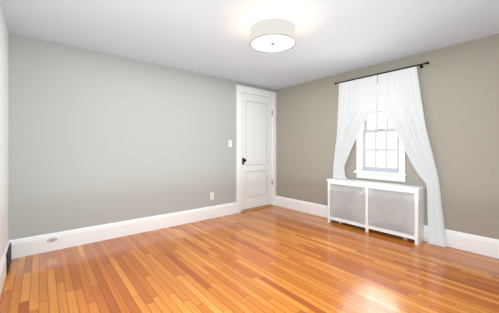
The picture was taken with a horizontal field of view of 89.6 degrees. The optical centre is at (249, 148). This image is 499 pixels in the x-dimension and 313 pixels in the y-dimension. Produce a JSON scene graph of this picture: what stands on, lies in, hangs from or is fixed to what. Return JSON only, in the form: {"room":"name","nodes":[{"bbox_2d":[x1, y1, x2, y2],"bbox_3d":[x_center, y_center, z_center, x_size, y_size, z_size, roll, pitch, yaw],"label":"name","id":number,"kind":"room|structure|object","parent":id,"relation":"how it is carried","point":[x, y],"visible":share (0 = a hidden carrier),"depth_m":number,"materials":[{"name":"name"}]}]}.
{"room":"empty bedroom","nodes":[
{"label":"empty bedroom","id":0,"kind":"room"},
{"bbox_2d":[0,4,7,262],"bbox_3d":[-1.270,-0.032,1.016,0.150,2.300,3.870,0,0,-40],"label":"wall","id":1,"kind":"structure","parent":0,"point":[3,135],"depth_m":2.22,"materials":[{"name":"white paint"}]},
{"bbox_2d":[0,240,9,295],"bbox_3d":[-1.253,1.023,1.127,0.018,0.190,3.720,0,0,-40],"label":"baseboard","id":2,"kind":"structure","parent":1,"relation":"attached to","point":[2,270],"depth_m":2.08,"materials":[{"name":"white paint"}]},
{"bbox_2d":[6,242,11,273],"bbox_3d":[-2.287,1.030,2.394,0.009,0.176,0.390,0,0,-40],"label":"air vent","id":3,"kind":"object","parent":2,"relation":"attached to","point":[8,258],"visible":0.98,"depth_m":2.32,"materials":[{"name":"black metal"}]},
{"bbox_2d":[8,33,275,239],"bbox_3d":[-1.011,-0.032,3.843,4.160,2.300,0.150,0,0,-40],"label":"wall","id":4,"kind":"structure","parent":0,"point":[95,138],"depth_m":3.12,"materials":[{"name":"grey paint"}]},
{"bbox_2d":[9,202,236,258],"bbox_3d":[-1.337,1.023,3.464,2.875,0.190,0.018,0,0,-40],"label":"baseboard","id":5,"kind":"structure","parent":4,"relation":"attached to","point":[28,246],"depth_m":3.13,"materials":[{"name":"white paint"}]},
{"bbox_2d":[47,238,57,242],"bbox_3d":[-2.166,1.000,2.761,0.096,0.048,0.004,0,0,-40],"label":"outlet","id":6,"kind":"object","parent":5,"relation":"attached to","point":[52,240],"visible":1,"depth_m":2.76,"materials":[{"name":"beige plastic"}]},
{"bbox_2d":[236,85,276,212],"bbox_3d":[0.108,-0.002,4.745,0.984,2.240,0.168,0,0,-40],"label":"door frame","id":7,"kind":"structure","parent":4,"relation":"attached to","point":[240,89],"depth_m":4.47,"materials":[{"name":"white paint"}]},
{"bbox_2d":[241,93,272,209],"bbox_3d":[0.156,0.041,4.702,0.796,2.090,0.112,0,0,-40],"label":"door leaf","id":8,"kind":"structure","parent":4,"relation":"in","point":[256,151],"depth_m":4.70,"materials":[{"name":"white paint"}]},
{"bbox_2d":[241,204,272,211],"bbox_3d":[0.112,1.108,4.745,0.790,0.020,0.173,0,0,-40],"label":"door sill","id":9,"kind":"structure","parent":4,"relation":"attached to","point":[255,208],"depth_m":4.67,"materials":[{"name":"brown wood"}]},
{"bbox_2d":[0,205,498,312],"bbox_3d":[0.225,1.168,2.355,4.160,0.100,4.020,0,0,-40],"label":"floor","id":10,"kind":"structure","parent":0,"point":[275,259],"depth_m":2.26,"materials":[{"name":"brown wood"}]},
{"bbox_2d":[326,178,425,244],"bbox_3d":[1.659,0.788,3.454,0.242,0.660,1.224,0,0,-40],"label":"radiator cover","id":11,"kind":"object","parent":10,"relation":"on","point":[394,209],"visible":1,"depth_m":3.27,"materials":[{"name":"white"}]},
{"bbox_2d":[0,0,498,89],"bbox_3d":[0.225,-1.232,2.355,4.160,0.100,4.020,0,0,-40],"label":"ceiling","id":12,"kind":"structure","parent":0,"point":[212,37],"depth_m":2.51,"materials":[{"name":"white paint"}]},
{"bbox_2d":[250,18,295,52],"bbox_3d":[0.218,-1.069,2.354,0.427,0.226,0.427,0,0,-40],"label":"ceiling light","id":13,"kind":"object","parent":12,"relation":"attached to","point":[272,35],"visible":1,"depth_m":2.23,"materials":[{"name":"white fabric"}]},
{"bbox_2d":[276,34,498,239],"bbox_3d":[1.815,-0.032,3.578,0.150,2.300,3.870,0,0,-40],"label":"wall","id":14,"kind":"structure","parent":0,"point":[459,86],"depth_m":2.93,"materials":[{"name":"beige paint"}]},
{"bbox_2d":[354,83,406,181],"bbox_3d":[1.834,-0.244,3.508,0.210,1.335,0.684,0,0,-40],"label":"window","id":15,"kind":"structure","parent":14,"relation":"in","point":[380,150],"depth_m":3.57,"materials":[{"name":"white glass"}]},
{"bbox_2d":[334,62,428,84],"bbox_3d":[1.746,-1.012,3.449,0.121,0.040,1.232,0,0,-40],"label":"curtain rod","id":16,"kind":"object","parent":14,"relation":"attached to","point":[421,66],"visible":0.96,"depth_m":3.30,"materials":[{"name":"black metal"}]},
{"bbox_2d":[333,75,376,178],"bbox_3d":[1.514,-0.275,3.658,0.074,1.450,0.666,0,0,-40],"label":"curtain","id":17,"kind":"object","parent":16,"relation":"hanging from","point":[357,102],"visible":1,"depth_m":3.69,"materials":[{"name":"white fabric"}]},
{"bbox_2d":[378,67,446,247],"bbox_3d":[1.969,0.053,3.111,0.074,2.106,0.748,0,0,-40],"label":"curtain","id":18,"kind":"object","parent":16,"relation":"hanging from","point":[400,106],"visible":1,"depth_m":3.06,"materials":[{"name":"white fabric"}]},
{"bbox_2d":[276,196,498,258],"bbox_3d":[1.703,1.023,3.582,0.018,0.190,3.720,0,0,-40],"label":"baseboard","id":19,"kind":"structure","parent":14,"relation":"attached to","point":[485,246],"depth_m":2.83,"materials":[{"name":"white paint"}]}
]}

